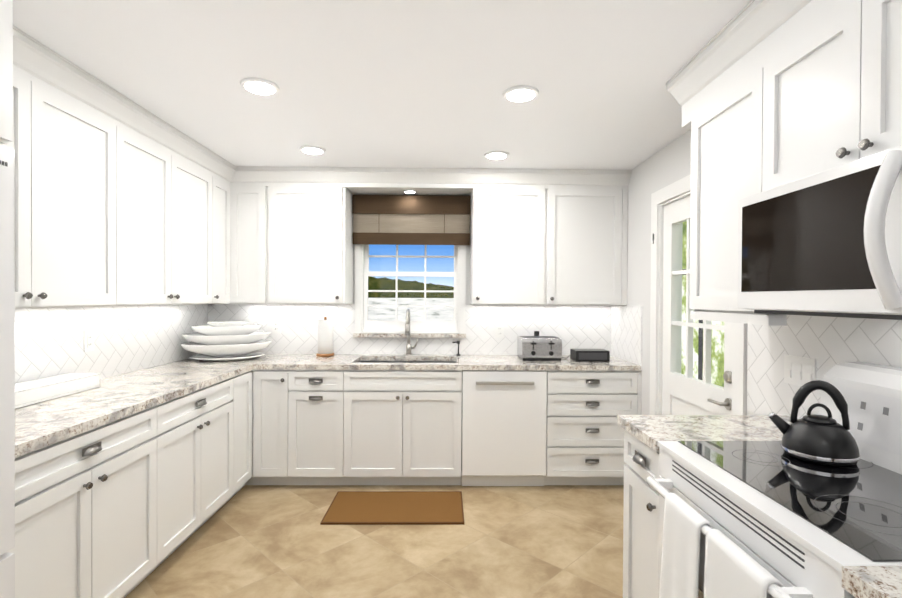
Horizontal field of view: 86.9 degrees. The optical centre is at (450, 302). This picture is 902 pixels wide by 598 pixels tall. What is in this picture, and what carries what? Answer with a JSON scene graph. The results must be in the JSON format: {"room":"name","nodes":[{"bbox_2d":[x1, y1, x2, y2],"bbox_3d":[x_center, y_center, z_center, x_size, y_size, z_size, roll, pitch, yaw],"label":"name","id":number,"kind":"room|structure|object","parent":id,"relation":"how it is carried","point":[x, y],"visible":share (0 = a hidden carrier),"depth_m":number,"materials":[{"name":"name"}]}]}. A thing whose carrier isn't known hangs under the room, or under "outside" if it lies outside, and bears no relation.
{"room":"kitchen","nodes":[
{"label":"kitchen","id":0,"kind":"room"},
{"bbox_2d":[125,485,623,597],"bbox_3d":[-0.313,1.425,1.069,3.770,0.080,6.360,0,0,-1],"label":"floor","id":1,"kind":"structure","parent":0,"point":[280,541],"depth_m":2.63,"materials":[{"name":"tile"}]},
{"bbox_2d":[0,145,14,597],"bbox_3d":[-1.655,0.458,0.985,0.735,1.840,0.902,0,0,-1],"label":"refrigerator","id":2,"kind":"object","parent":1,"relation":"on","point":[7,433],"visible":1,"depth_m":1.41,"materials":[{"name":"white"}]},
{"bbox_2d":[6,401,169,597],"bbox_3d":[-1.736,0.936,1.901,0.638,0.870,0.909,0,0,-1],"label":"base cabinet","id":3,"kind":"object","parent":1,"relation":"on","point":[124,507],"depth_m":1.90,"materials":[{"name":"white paint"}]},
{"bbox_2d":[15,362,254,457],"bbox_3d":[-1.734,0.474,2.438,0.635,0.038,1.980,0,0,-1],"label":"countertop","id":4,"kind":"structure","parent":3,"relation":"on","point":[55,420],"depth_m":2.23,"materials":[{"name":"stone"}]},
{"bbox_2d":[15,373,99,408],"bbox_3d":[-1.947,0.418,2.145,0.170,0.075,0.770,0,0,-1],"label":"tray","id":5,"kind":"object","parent":4,"relation":"on","point":[30,392],"visible":0.96,"depth_m":2.26,"materials":[{"name":"white ceramic"}]},
{"bbox_2d":[170,377,233,554],"bbox_3d":[-1.746,0.930,2.711,0.638,0.870,0.948,0,0,-1],"label":"base cabinet","id":6,"kind":"object","parent":1,"relation":"on","point":[199,419],"depth_m":2.69,"materials":[{"name":"white paint"}]},
{"bbox_2d":[230,370,257,498],"bbox_3d":[-1.722,0.926,3.262,0.702,0.870,0.389,0,0,-1],"label":"base cabinet","id":7,"kind":"object","parent":1,"relation":"on","point":[244,386],"depth_m":3.32,"materials":[{"name":"white paint"}]},
{"bbox_2d":[258,370,297,484],"bbox_3d":[-1.293,0.925,3.730,0.335,0.870,0.702,0,0,-1],"label":"base cabinet","id":8,"kind":"object","parent":1,"relation":"on","point":[277,389],"depth_m":3.45,"materials":[{"name":"white paint"}]},
{"bbox_2d":[298,370,369,484],"bbox_3d":[-0.985,0.926,3.766,0.518,0.870,0.638,0,0,-1],"label":"base cabinet","id":9,"kind":"object","parent":1,"relation":"on","point":[325,397],"depth_m":3.46,"materials":[{"name":"white paint"}]},
{"bbox_2d":[320,491,463,524],"bbox_3d":[-0.363,1.362,3.166,0.885,0.012,0.475,0,0,-1],"label":"rug","id":10,"kind":"object","parent":1,"relation":"on","point":[395,508],"visible":1,"depth_m":3.13,"materials":[{"name":"brown fabric"}]},
{"bbox_2d":[354,382,461,484],"bbox_3d":[-0.386,1.034,3.774,0.918,0.660,0.638,0,0,-1],"label":"base cabinet","id":11,"kind":"object","parent":1,"relation":"on","point":[406,433],"depth_m":3.46,"materials":[{"name":"white paint"}]},
{"bbox_2d":[461,370,546,485],"bbox_3d":[0.386,0.936,3.741,0.615,0.866,0.623,0,0,-1],"label":"dishwasher","id":12,"kind":"object","parent":1,"relation":"on","point":[504,415],"visible":0.9,"depth_m":3.46,"materials":[{"name":"white metal"}]},
{"bbox_2d":[544,371,641,484],"bbox_3d":[1.042,0.937,3.792,0.690,0.870,0.638,0,0,-1],"label":"base cabinet","id":13,"kind":"object","parent":1,"relation":"on","point":[585,440],"depth_m":3.48,"materials":[{"name":"white paint"}]},
{"bbox_2d":[175,354,640,370],"bbox_3d":[-0.344,0.561,3.765,3.450,0.216,0.635,0,0,-1],"label":"countertop","id":14,"kind":"structure","parent":13,"relation":"on","point":[267,361],"depth_m":3.55,"materials":[{"name":"stone"}]},
{"bbox_2d":[181,321,271,360],"bbox_3d":[-1.746,0.299,3.722,0.616,0.291,0.505,0,0,-1],"label":"plate stack","id":15,"kind":"object","parent":14,"relation":"on","point":[225,340],"visible":0.98,"depth_m":3.59,"materials":[{"name":"white ceramic"}]},
{"bbox_2d":[316,317,333,356],"bbox_3d":[-1.043,0.284,3.951,0.144,0.325,0.144,0,0,-1],"label":"paper towel holder","id":16,"kind":"object","parent":14,"relation":"on","point":[325,337],"visible":1,"depth_m":3.90,"materials":[{"name":"white paper"}]},
{"bbox_2d":[405,309,417,355],"bbox_3d":[-0.330,0.252,3.935,0.111,0.397,0.220,0,0,-1],"label":"faucet","id":17,"kind":"object","parent":14,"relation":"on","point":[409,347],"visible":1,"depth_m":3.99,"materials":[{"name":"silver metal"}]},
{"bbox_2d":[452,341,460,355],"bbox_3d":[0.046,0.389,4.018,0.070,0.125,0.044,0,0,-1],"label":"soap pump","id":18,"kind":"object","parent":14,"relation":"on","point":[458,343],"visible":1,"depth_m":4.01,"materials":[{"name":"silver metal"}]},
{"bbox_2d":[517,331,561,360],"bbox_3d":[0.711,0.349,3.839,0.310,0.215,0.292,0,0,-1],"label":"toaster","id":19,"kind":"object","parent":14,"relation":"on","point":[536,347],"visible":1,"depth_m":3.72,"materials":[{"name":"silver metal"}]},
{"bbox_2d":[570,349,609,361],"bbox_3d":[1.097,0.418,3.765,0.260,0.082,0.172,0,0,-1],"label":"box","id":20,"kind":"object","parent":14,"relation":"on","point":[598,355],"visible":1,"depth_m":3.68,"materials":[{"name":"black plastic"}]},
{"bbox_2d":[623,429,660,597],"bbox_3d":[1.050,0.952,1.806,0.725,0.870,0.336,0,0,-1],"label":"base cabinet","id":21,"kind":"object","parent":1,"relation":"on","point":[640,532],"visible":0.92,"depth_m":1.82,"materials":[{"name":"white paint"}]},
{"bbox_2d":[617,415,790,451],"bbox_3d":[1.052,0.493,1.811,0.710,0.038,0.358,0,0,-1],"label":"countertop","id":22,"kind":"structure","parent":21,"relation":"on","point":[650,431],"depth_m":1.80,"materials":[{"name":"stone"}]},
{"bbox_2d":[646,362,901,597],"bbox_3d":[1.028,0.798,1.252,0.766,1.185,0.758,0,0,-1],"label":"range","id":23,"kind":"object","parent":1,"relation":"on","point":[796,527],"visible":0.81,"depth_m":1.24,"materials":[{"name":"white metal"}]},
{"bbox_2d":[659,493,713,597],"bbox_3d":[0.650,0.742,1.321,0.057,0.352,0.201,0,0,-1],"label":"towel","id":24,"kind":"object","parent":23,"relation":"hanging from","point":[683,558],"visible":0.94,"depth_m":1.31,"materials":[{"name":"white fabric"}]},
{"bbox_2d":[704,529,783,597],"bbox_3d":[0.653,0.789,1.085,0.057,0.442,0.236,0,0,-1],"label":"towel","id":25,"kind":"object","parent":23,"relation":"hanging from","point":[733,569],"visible":1,"depth_m":1.09,"materials":[{"name":"white fabric"}]},
{"bbox_2d":[767,380,859,465],"bbox_3d":[1.115,0.356,1.450,0.205,0.235,0.190,0,0,-1],"label":"kettle","id":26,"kind":"object","parent":23,"relation":"on","point":[820,439],"visible":1,"depth_m":1.41,"materials":[{"name":"black metal"}]},
{"bbox_3d":[0.481,0.958,0.484,1.898,0.870,0.756,0,0,-1],"label":"cabinet","id":27,"kind":"object","parent":1,"relation":"on","visible":0},
{"bbox_2d":[842,566,901,597],"bbox_3d":[0.465,0.500,0.467,1.920,0.038,0.788,0,0,-1],"label":"countertop","id":28,"kind":"structure","parent":27,"relation":"on","point":[871,581],"depth_m":0.83,"materials":[{"name":"stone"}]},
{"bbox_2d":[13,0,750,169],"bbox_3d":[-0.300,-1.055,1.051,3.770,0.080,6.360,0,0,-1],"label":"ceiling","id":29,"kind":"structure","parent":0,"point":[398,83],"depth_m":2.10,"materials":[{"name":"white paint"}]},
{"bbox_2d":[240,77,279,95],"bbox_3d":[-0.907,-1.020,2.260,0.176,0.014,0.176,0,0,-1],"label":"recessed light","id":30,"kind":"object","parent":29,"relation":"in","point":[259,86],"visible":0.96,"depth_m":2.24,"materials":[{"name":"white plastic"}]},
{"bbox_2d":[299,145,325,154],"bbox_3d":[-0.938,-1.027,3.223,0.176,0.014,0.176,0,0,-1],"label":"recessed light","id":31,"kind":"object","parent":29,"relation":"in","point":[312,150],"visible":0.92,"depth_m":3.20,"materials":[{"name":"white plastic"}]},
{"bbox_2d":[484,151,508,159],"bbox_3d":[0.319,-1.021,3.319,0.176,0.014,0.176,0,0,-1],"label":"recessed light","id":32,"kind":"object","parent":29,"relation":"in","point":[495,155],"visible":0.98,"depth_m":3.29,"materials":[{"name":"white plastic"}]},
{"bbox_2d":[503,85,538,102],"bbox_3d":[0.342,-1.014,2.326,0.176,0.014,0.176,0,0,-1],"label":"recessed light","id":33,"kind":"object","parent":29,"relation":"in","point":[520,93],"visible":0.96,"depth_m":2.31,"materials":[{"name":"white plastic"}]},
{"bbox_2d":[404,190,415,193],"bbox_3d":[-0.339,-0.906,3.912,0.100,0.008,0.100,0,0,-1],"label":"puck light","id":34,"kind":"object","parent":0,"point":[409,191],"visible":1,"depth_m":3.88,"materials":[{"name":"white plastic"}]},
{"bbox_2d":[353,196,470,304],"bbox_3d":[-0.358,0.162,4.164,3.450,2.400,0.150,0,0,-1],"label":"wall","id":35,"kind":"structure","parent":0,"point":[467,246],"depth_m":4.09,"materials":[{"name":"white paint"}]},
{"bbox_2d":[0,0,23,151],"bbox_3d":[-1.687,-0.754,1.180,0.698,0.537,0.559,0,0,-1],"label":"upper cabinet","id":36,"kind":"object","parent":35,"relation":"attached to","point":[11,37],"depth_m":1.45,"materials":[{"name":"white paint"}]},
{"bbox_2d":[14,40,127,308],"bbox_3d":[-1.874,-0.502,1.973,0.348,1.054,1.019,0,0,-1],"label":"upper cabinet","id":37,"kind":"object","parent":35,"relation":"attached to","point":[120,199],"depth_m":2.13,"materials":[{"name":"white paint"}]},
{"bbox_2d":[15,304,210,382],"bbox_3d":[-2.060,0.256,2.707,0.008,0.471,2.700,0,0,-1],"label":"tile backsplash","id":38,"kind":"structure","parent":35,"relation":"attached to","point":[49,342],"depth_m":2.81,"materials":[{"name":"white tile"}]},
{"bbox_2d":[84,330,93,351],"bbox_3d":[-2.051,0.221,2.697,0.008,0.118,0.075,0,0,-1],"label":"electrical outlet","id":39,"kind":"object","parent":38,"relation":"attached to","point":[88,341],"visible":1,"depth_m":2.69,"materials":[{"name":"white plastic"}]},
{"bbox_2d":[128,104,207,305],"bbox_3d":[-1.887,-0.509,2.925,0.348,1.054,1.120,0,0,-1],"label":"upper cabinet","id":40,"kind":"object","parent":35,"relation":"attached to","point":[168,173],"depth_m":2.85,"materials":[{"name":"white paint"}]},
{"bbox_2d":[208,152,235,303],"bbox_3d":[-1.870,-0.514,3.551,0.399,1.054,0.367,0,0,-1],"label":"upper cabinet","id":41,"kind":"object","parent":35,"relation":"attached to","point":[221,173],"depth_m":3.58,"materials":[{"name":"white paint"}]},
{"bbox_2d":[236,166,275,303],"bbox_3d":[-1.560,-0.515,3.862,0.371,1.054,0.409,0,0,-1],"label":"upper cabinet","id":42,"kind":"object","parent":35,"relation":"attached to","point":[255,185],"depth_m":3.72,"materials":[{"name":"white paint"}]},
{"bbox_2d":[276,168,355,303],"bbox_3d":[-1.174,-0.513,3.897,0.676,1.054,0.348,0,0,-1],"label":"upper cabinet","id":43,"kind":"object","parent":35,"relation":"attached to","point":[314,215],"depth_m":3.74,"materials":[{"name":"white paint"}]},
{"bbox_2d":[353,244,465,337],"bbox_3d":[-0.350,-0.241,4.121,0.960,1.084,0.170,0,0,-1],"label":"window unit","id":44,"kind":"structure","parent":35,"relation":"in","point":[366,327],"depth_m":4.12,"materials":[{"name":"white wood"}]},
{"bbox_2d":[211,304,610,354],"bbox_3d":[-0.347,0.255,4.086,3.470,0.471,0.008,0,0,-1],"label":"tile backsplash","id":45,"kind":"structure","parent":35,"relation":"attached to","point":[578,326],"depth_m":4.09,"materials":[{"name":"white tile"}]},
{"bbox_2d":[272,320,280,333],"bbox_3d":[-1.492,0.209,4.062,0.075,0.118,0.008,0,0,-1],"label":"electrical outlet","id":46,"kind":"object","parent":45,"relation":"attached to","point":[276,326],"visible":1,"depth_m":4.06,"materials":[{"name":"white plastic"}]},
{"bbox_2d":[495,324,503,337],"bbox_3d":[0.418,0.248,4.088,0.075,0.118,0.008,0,0,-1],"label":"electrical outlet","id":47,"kind":"object","parent":45,"relation":"attached to","point":[499,330],"visible":1,"depth_m":4.09,"materials":[{"name":"white plastic"}]},
{"bbox_2d":[352,195,469,244],"bbox_3d":[-0.333,-0.691,4.013,0.990,0.417,0.030,0,0,-1],"label":"window blind","id":48,"kind":"object","parent":35,"relation":"attached to","point":[411,219],"visible":1,"depth_m":4.00,"materials":[{"name":"brown fabric"}]},
{"bbox_2d":[468,168,559,304],"bbox_3d":[0.494,-0.504,3.919,0.650,1.054,0.348,0,0,-1],"label":"upper cabinet","id":49,"kind":"object","parent":35,"relation":"attached to","point":[513,228],"depth_m":3.75,"materials":[{"name":"white paint"}]},
{"bbox_2d":[556,169,631,305],"bbox_3d":[1.036,-0.501,3.927,0.712,1.054,0.348,0,0,-1],"label":"upper cabinet","id":50,"kind":"object","parent":35,"relation":"attached to","point":[592,204],"depth_m":3.76,"materials":[{"name":"white paint"}]},
{"bbox_2d":[626,129,757,414],"bbox_3d":[1.503,0.194,1.084,0.150,2.400,6.360,0,0,-1],"label":"wall","id":51,"kind":"structure","parent":0,"point":[668,164],"depth_m":3.42,"materials":[{"name":"white paint"}]},
{"bbox_2d":[611,306,641,370],"bbox_3d":[1.388,0.266,3.788,0.008,0.471,0.630,0,0,-1],"label":"tile backsplash","id":52,"kind":"structure","parent":51,"relation":"attached to","point":[626,321],"depth_m":3.73,"materials":[{"name":"white tile"}]},
{"bbox_2d":[650,174,746,414],"bbox_3d":[1.462,0.319,2.784,0.186,2.125,1.030,0,0,-1],"label":"door","id":53,"kind":"structure","parent":51,"relation":"attached to","point":[687,393],"depth_m":3.04,"materials":[{"name":"white wood"}]},
{"bbox_2d":[686,48,786,319],"bbox_3d":[1.245,-0.393,1.857,0.348,0.869,0.539,0,0,-1],"label":"upper cabinet","id":54,"kind":"object","parent":51,"relation":"attached to","point":[768,94],"depth_m":1.87,"materials":[{"name":"white paint"}]},
{"bbox_2d":[747,315,901,418],"bbox_3d":[1.423,0.286,1.153,0.008,0.471,2.200,0,0,-1],"label":"tile backsplash","id":55,"kind":"structure","parent":51,"relation":"attached to","point":[831,341],"depth_m":1.88,"materials":[{"name":"white tile"}]},
{"bbox_2d":[784,354,815,385],"bbox_3d":[1.403,0.280,1.918,0.010,0.118,0.165,0,0,-1],"label":"light switch","id":56,"kind":"object","parent":55,"relation":"attached to","point":[799,371],"visible":0.94,"depth_m":1.92,"materials":[{"name":"white plastic"}]},
{"bbox_2d":[774,0,901,187],"bbox_3d":[1.254,-0.590,1.228,0.348,0.466,0.834,0,0,-1],"label":"upper cabinet","id":57,"kind":"object","parent":51,"relation":"attached to","point":[838,75],"depth_m":1.34,"materials":[{"name":"white paint"}]},
{"bbox_2d":[738,145,901,319],"bbox_3d":[1.172,-0.155,1.245,0.503,0.392,0.796,0,0,-1],"label":"microwave","id":58,"kind":"object","parent":57,"relation":"attached to","point":[827,243],"visible":1,"depth_m":1.25,"materials":[{"name":"white"}]},
{"label":"outside","id":59,"kind":"structure","parent":0,"visible":0},
{"bbox_2d":[368,245,453,320],"bbox_3d":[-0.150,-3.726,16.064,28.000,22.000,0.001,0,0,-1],"label":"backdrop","id":60,"kind":"structure","parent":59,"point":[443,283],"depth_m":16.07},
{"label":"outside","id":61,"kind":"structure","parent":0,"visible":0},
{"bbox_2d":[681,221,723,386],"bbox_3d":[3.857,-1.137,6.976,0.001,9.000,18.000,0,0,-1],"label":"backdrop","id":62,"kind":"structure","parent":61,"point":[717,350],"depth_m":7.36,"materials":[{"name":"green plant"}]}
]}

